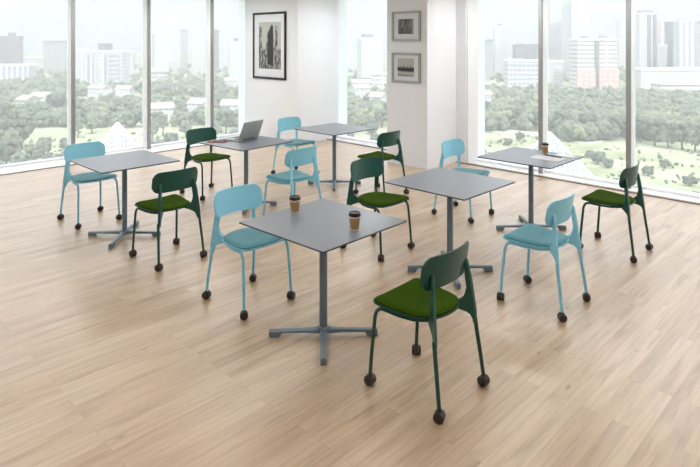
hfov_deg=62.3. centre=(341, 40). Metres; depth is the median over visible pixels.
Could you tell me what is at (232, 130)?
tree
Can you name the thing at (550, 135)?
pyramid
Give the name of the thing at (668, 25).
building
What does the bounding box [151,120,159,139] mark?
tree
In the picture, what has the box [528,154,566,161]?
sheet
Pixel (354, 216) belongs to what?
coffee cup
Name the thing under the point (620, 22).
building
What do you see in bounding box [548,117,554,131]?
tree
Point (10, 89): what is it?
woodland
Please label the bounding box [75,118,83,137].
tree
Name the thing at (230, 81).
building
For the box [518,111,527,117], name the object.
tree
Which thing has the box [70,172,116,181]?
seat cushion
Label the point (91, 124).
tree
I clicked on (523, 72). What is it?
building
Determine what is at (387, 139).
cafe chair
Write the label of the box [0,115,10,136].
tree
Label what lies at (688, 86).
building
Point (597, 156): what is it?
tree
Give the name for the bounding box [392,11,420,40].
framed picture
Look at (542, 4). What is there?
window
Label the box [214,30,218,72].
building
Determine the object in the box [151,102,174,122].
house
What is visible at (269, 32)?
print
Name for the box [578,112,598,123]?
tree
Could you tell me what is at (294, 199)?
coffee cup
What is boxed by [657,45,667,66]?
building
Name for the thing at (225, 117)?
tree
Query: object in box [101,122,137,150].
pyramid
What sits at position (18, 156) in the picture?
tree
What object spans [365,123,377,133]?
tree
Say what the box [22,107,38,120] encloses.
tree
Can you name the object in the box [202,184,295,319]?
cafe chair
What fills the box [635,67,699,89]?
building
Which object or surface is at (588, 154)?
tree
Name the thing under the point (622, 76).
woodland
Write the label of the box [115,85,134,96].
house
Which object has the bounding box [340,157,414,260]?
cafe chair
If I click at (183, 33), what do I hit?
building
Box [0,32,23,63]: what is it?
building
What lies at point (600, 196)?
seat cushion
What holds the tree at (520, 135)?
on the ground
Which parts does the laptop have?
screen lid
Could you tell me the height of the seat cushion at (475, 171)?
0.036 m
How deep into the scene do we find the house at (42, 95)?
288.87 m
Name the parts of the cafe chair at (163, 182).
leg, leg, backrest, leg, leg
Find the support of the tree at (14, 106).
on the ground
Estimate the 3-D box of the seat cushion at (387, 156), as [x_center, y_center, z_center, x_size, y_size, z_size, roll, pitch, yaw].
[0.471,1.440,7.228,0.385,0.036,0.414,0,0,43]
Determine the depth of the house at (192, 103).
257.55 m
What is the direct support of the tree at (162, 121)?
on the ground
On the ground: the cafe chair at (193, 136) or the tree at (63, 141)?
the tree at (63, 141)
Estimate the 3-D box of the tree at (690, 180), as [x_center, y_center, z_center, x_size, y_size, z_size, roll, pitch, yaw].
[81.305,32.700,135.009,3.357,2.764,3.355,0,0,-29]
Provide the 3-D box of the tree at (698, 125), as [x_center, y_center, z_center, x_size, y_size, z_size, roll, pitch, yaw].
[109.885,29.327,173.219,6.974,9.726,7.004,0,0,-28]
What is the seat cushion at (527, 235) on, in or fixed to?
on the cafe chair at (529, 236)
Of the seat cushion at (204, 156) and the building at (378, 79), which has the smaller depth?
the seat cushion at (204, 156)
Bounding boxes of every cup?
[289,195,300,213]
[348,211,360,230]
[541,143,548,153]
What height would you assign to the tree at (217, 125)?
6.772 m
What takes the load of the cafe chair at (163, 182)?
on the floor
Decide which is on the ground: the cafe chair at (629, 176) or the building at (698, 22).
the building at (698, 22)
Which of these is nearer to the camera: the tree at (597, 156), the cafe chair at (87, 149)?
the cafe chair at (87, 149)
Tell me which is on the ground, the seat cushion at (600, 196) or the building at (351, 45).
the building at (351, 45)
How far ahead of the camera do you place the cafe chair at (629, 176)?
5.22 m
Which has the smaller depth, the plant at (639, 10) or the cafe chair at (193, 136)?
the cafe chair at (193, 136)
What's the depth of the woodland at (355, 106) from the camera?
257.84 m
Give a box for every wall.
[238,0,346,140]
[456,0,484,162]
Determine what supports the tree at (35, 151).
on the ground
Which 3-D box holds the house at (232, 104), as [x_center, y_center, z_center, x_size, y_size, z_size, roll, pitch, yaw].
[-47.836,29.806,253.664,9.400,8.200,9.000,0,0,0]
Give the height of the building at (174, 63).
13.664 m
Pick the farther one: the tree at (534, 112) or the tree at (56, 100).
the tree at (56, 100)
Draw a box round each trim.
[0,133,239,173]
[0,145,205,175]
[331,136,699,202]
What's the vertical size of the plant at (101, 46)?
6.000 m
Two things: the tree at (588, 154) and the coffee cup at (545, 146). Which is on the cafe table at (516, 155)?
the coffee cup at (545, 146)
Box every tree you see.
[0,102,11,118]
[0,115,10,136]
[0,128,23,147]
[0,137,20,163]
[7,102,20,110]
[7,119,35,149]
[9,152,30,162]
[10,109,25,119]
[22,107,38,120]
[25,143,42,159]
[36,137,51,155]
[38,104,53,112]
[41,154,56,158]
[45,93,66,106]
[55,152,63,156]
[59,137,66,147]
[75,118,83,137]
[85,119,97,133]
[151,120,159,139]
[151,140,163,143]
[158,114,168,135]
[164,132,178,141]
[179,120,192,137]
[214,121,222,133]
[216,110,233,133]
[230,129,237,133]
[357,114,367,125]
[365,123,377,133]
[370,133,378,140]
[374,109,386,127]
[504,137,512,145]
[505,106,518,118]
[515,131,524,139]
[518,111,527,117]
[528,109,537,129]
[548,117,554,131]
[553,110,570,120]
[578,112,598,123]
[585,150,591,156]
[590,150,605,163]
[602,158,613,167]
[607,114,625,137]
[635,115,646,141]
[641,118,666,145]
[641,165,653,175]
[659,129,675,147]
[659,159,671,167]
[667,121,693,149]
[682,175,698,185]
[684,127,699,151]
[696,124,699,137]
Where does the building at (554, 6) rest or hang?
on the ground
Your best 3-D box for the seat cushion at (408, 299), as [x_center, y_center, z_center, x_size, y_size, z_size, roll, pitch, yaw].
[0.448,1.440,3.232,0.385,0.036,0.414,0,0,44]
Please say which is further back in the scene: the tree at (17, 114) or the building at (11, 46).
the building at (11, 46)
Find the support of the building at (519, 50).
on the ground
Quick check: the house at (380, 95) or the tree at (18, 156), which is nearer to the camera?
the tree at (18, 156)
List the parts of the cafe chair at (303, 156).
leg, leg, backrest, leg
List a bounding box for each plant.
[98,43,112,49]
[361,34,372,37]
[525,51,535,58]
[637,10,653,12]
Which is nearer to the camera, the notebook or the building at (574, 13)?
the notebook
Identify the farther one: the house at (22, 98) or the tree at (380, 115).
the house at (22, 98)
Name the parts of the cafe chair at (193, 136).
leg, leg, backrest, leg, leg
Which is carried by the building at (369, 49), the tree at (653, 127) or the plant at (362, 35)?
the plant at (362, 35)
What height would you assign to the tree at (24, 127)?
9.881 m
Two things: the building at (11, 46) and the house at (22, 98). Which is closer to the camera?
the house at (22, 98)
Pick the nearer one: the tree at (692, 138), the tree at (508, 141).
the tree at (692, 138)
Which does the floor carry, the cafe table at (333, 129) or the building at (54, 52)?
the cafe table at (333, 129)
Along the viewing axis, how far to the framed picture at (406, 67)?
8.81 m
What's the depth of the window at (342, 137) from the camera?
10.96 m
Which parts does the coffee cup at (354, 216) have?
lid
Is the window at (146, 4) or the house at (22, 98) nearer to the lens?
the window at (146, 4)
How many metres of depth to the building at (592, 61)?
399.98 m
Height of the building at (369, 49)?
39.205 m
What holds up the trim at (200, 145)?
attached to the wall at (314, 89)
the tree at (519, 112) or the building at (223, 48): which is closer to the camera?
the tree at (519, 112)
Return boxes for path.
[485,129,602,144]
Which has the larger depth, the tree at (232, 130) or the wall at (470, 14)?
the tree at (232, 130)
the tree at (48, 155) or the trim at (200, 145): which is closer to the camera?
the trim at (200, 145)
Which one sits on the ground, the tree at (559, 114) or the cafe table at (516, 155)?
the tree at (559, 114)
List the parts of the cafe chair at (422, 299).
leg, leg, leg, backrest, leg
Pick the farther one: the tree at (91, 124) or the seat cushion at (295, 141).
the tree at (91, 124)
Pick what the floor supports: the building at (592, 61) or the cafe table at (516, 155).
the cafe table at (516, 155)
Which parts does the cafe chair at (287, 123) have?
leg, backrest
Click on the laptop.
(250, 130)
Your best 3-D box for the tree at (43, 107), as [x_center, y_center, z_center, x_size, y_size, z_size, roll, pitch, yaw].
[-121.335,30.076,238.058,5.921,8.256,6.103,0,0,7]
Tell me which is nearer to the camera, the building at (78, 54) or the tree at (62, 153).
the tree at (62, 153)
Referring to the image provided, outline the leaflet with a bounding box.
[556,153,576,157]
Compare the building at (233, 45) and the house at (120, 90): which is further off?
the building at (233, 45)
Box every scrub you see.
[0,128,183,164]
[485,134,699,192]
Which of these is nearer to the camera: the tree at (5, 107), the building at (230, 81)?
the tree at (5, 107)
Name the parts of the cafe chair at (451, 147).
leg, backrest, leg, leg, leg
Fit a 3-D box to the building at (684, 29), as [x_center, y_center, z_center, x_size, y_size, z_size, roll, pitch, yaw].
[263.538,8.506,444.521,13.879,50.799,10.004,0,0,0]
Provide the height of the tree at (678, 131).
9.115 m
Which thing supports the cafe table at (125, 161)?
on the floor
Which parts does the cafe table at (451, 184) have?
arm, arm, arm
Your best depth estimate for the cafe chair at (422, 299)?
3.15 m
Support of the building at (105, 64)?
on the ground
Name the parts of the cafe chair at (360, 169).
leg, backrest, leg, leg, leg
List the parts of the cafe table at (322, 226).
arm, arm, arm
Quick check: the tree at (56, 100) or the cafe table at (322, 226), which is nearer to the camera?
the cafe table at (322, 226)
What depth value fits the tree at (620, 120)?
200.19 m
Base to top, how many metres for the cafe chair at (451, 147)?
0.796 m
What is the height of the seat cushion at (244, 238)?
0.036 m
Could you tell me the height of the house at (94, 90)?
8.200 m
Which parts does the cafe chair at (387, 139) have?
leg, backrest, leg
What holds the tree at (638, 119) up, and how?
on the ground
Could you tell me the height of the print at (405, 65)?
0.275 m
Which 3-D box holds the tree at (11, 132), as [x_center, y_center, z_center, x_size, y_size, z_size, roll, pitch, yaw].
[-95.421,29.742,167.336,6.102,8.977,5.921,0,0,16]
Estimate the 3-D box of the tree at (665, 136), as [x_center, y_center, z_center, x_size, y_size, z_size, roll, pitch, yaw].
[103.340,30.988,182.939,5.169,6.291,5.015,0,0,2]
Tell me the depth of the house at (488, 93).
287.32 m
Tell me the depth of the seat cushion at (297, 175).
6.09 m
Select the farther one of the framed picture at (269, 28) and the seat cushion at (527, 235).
the framed picture at (269, 28)
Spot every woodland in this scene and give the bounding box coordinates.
[0,76,77,126]
[8,64,625,82]
[65,76,237,126]
[347,77,386,124]
[485,82,699,141]
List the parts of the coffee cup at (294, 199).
lid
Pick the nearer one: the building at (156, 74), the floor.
the floor
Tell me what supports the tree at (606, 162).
on the ground
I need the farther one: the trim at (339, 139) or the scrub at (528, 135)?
the scrub at (528, 135)
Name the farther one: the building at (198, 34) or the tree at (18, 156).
the building at (198, 34)
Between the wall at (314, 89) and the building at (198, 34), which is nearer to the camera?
the wall at (314, 89)
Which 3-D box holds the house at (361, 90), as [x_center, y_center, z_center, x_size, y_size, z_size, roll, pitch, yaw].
[10.731,29.306,330.532,10.800,9.200,9.000,0,0,-23]
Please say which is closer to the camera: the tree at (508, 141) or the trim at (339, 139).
the trim at (339, 139)
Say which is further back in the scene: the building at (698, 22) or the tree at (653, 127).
the building at (698, 22)
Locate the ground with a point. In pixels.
(648, 151)
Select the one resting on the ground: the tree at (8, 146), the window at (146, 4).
the tree at (8, 146)
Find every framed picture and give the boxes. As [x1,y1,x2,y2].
[253,11,285,79]
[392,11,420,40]
[392,53,420,83]
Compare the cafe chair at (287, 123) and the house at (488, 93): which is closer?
the cafe chair at (287, 123)
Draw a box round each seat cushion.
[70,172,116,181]
[136,194,189,210]
[192,153,229,160]
[223,227,280,248]
[266,170,309,180]
[284,139,314,144]
[358,151,394,159]
[358,192,407,205]
[375,278,458,316]
[451,168,488,174]
[504,223,567,246]
[582,189,634,204]
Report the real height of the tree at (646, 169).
2.851 m
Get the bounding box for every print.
[259,22,280,69]
[398,19,412,33]
[398,58,413,76]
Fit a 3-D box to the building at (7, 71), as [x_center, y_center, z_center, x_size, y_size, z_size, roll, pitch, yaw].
[-271.101,26.661,479.048,31.500,14.490,16.353,0,0,-6]
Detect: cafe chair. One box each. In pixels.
[57,141,121,229]
[129,167,206,271]
[179,127,232,200]
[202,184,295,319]
[261,146,321,215]
[271,117,318,173]
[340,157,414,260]
[353,130,408,193]
[364,241,489,424]
[431,138,493,223]
[497,192,590,322]
[580,162,652,262]
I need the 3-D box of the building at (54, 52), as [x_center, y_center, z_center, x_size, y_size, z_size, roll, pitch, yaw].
[-297.274,17.078,605.699,23.852,33.655,12.454,0,0,0]
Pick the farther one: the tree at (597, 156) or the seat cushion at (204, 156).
the tree at (597, 156)
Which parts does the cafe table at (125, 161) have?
arm, arm, arm, arm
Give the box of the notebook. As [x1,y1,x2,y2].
[208,140,227,142]
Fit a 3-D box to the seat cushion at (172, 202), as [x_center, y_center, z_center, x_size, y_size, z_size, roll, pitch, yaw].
[-1.552,1.440,5.131,0.385,0.036,0.414,0,0,44]
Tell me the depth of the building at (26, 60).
699.93 m
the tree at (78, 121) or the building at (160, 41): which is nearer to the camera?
the tree at (78, 121)
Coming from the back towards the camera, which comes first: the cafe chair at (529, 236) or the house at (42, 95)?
the house at (42, 95)
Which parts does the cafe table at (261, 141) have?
arm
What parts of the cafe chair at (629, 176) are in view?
leg, leg, leg, backrest, leg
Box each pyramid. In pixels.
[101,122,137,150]
[529,132,593,175]
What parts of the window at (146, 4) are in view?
rail, glass pane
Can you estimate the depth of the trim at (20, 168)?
9.03 m
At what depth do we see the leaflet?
5.84 m
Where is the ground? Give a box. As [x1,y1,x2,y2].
[1,53,699,192]
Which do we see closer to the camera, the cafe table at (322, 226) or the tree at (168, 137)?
the cafe table at (322, 226)
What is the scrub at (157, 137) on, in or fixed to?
on the ground
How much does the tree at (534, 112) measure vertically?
8.155 m
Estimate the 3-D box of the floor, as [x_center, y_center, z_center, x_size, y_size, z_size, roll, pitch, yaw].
[-0.530,2.006,2.779,13.680,0.200,12.180,0,0,45]
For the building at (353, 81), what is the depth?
369.56 m
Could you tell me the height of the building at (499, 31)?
49.589 m
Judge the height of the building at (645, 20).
58.496 m
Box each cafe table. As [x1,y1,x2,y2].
[69,150,179,248]
[198,135,292,213]
[239,198,406,364]
[294,123,374,190]
[385,167,514,288]
[477,146,584,229]
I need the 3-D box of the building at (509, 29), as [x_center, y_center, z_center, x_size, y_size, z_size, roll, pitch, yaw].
[162.478,9.293,562.369,7.559,49.225,5.528,0,0,0]
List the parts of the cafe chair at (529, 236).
leg, leg, leg, backrest, leg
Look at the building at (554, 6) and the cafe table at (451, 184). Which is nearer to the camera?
the cafe table at (451, 184)
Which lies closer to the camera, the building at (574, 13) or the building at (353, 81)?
the building at (353, 81)
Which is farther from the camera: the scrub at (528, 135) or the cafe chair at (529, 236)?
the scrub at (528, 135)
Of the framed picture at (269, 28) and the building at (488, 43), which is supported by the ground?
the building at (488, 43)
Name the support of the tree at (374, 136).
on the ground
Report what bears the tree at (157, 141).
on the ground
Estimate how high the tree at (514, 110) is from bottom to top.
7.280 m
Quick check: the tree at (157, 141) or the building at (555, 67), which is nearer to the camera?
the tree at (157, 141)
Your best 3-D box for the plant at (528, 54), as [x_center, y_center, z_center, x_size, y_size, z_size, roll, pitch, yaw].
[132.238,10.592,404.836,6.079,7.000,4.835,0,0,0]
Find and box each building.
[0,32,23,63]
[0,64,37,79]
[23,57,42,68]
[43,41,66,72]
[75,48,87,82]
[81,43,129,83]
[129,52,135,75]
[151,33,169,71]
[151,69,167,81]
[169,59,179,70]
[180,30,187,70]
[192,28,205,73]
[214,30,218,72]
[219,44,229,68]
[224,77,237,87]
[229,38,237,76]
[347,41,356,70]
[351,79,370,84]
[356,34,383,78]
[370,72,386,89]
[485,40,492,77]
[492,24,506,76]
[503,51,548,88]
[504,25,512,58]
[512,44,537,58]
[548,0,560,59]
[548,60,563,85]
[561,0,588,77]
[568,35,618,89]
[616,19,624,67]
[635,10,657,66]
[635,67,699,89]
[650,81,699,91]
[657,18,660,44]
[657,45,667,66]
[664,22,672,66]
[672,18,697,66]
[697,20,699,66]
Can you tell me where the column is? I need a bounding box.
[387,0,455,169]
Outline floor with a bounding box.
[0,140,699,466]
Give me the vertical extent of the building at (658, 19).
53.757 m
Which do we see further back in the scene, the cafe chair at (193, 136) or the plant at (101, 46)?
the plant at (101, 46)
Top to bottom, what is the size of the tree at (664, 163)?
2.593 m
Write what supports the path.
on the ground
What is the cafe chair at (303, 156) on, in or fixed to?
on the floor
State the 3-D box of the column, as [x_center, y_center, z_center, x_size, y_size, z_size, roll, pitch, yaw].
[1.262,0.526,9.097,0.780,2.760,0.750,0,0,45]
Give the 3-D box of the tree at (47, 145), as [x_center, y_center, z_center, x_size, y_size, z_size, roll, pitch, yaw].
[-86.012,30.930,167.316,4.575,6.416,4.716,0,0,-27]
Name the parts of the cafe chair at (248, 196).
leg, leg, backrest, leg, leg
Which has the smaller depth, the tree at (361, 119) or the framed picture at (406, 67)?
the framed picture at (406, 67)
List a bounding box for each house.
[14,94,41,103]
[30,92,52,101]
[87,84,112,98]
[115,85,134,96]
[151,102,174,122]
[186,97,205,111]
[219,99,237,110]
[348,84,371,100]
[368,91,386,101]
[485,90,492,101]
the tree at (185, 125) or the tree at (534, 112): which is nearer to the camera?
the tree at (185, 125)
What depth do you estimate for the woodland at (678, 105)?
246.42 m
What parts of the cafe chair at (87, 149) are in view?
leg, leg, backrest, leg, leg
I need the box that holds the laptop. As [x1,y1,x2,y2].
[225,119,263,141]
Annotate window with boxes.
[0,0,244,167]
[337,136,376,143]
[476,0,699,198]
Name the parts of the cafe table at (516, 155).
arm, arm, arm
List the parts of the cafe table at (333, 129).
arm, arm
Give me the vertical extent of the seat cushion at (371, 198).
0.036 m
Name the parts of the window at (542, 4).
rail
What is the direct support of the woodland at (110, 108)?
on the ground
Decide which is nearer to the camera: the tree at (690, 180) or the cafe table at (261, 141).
the cafe table at (261, 141)
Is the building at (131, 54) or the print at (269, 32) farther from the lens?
the building at (131, 54)

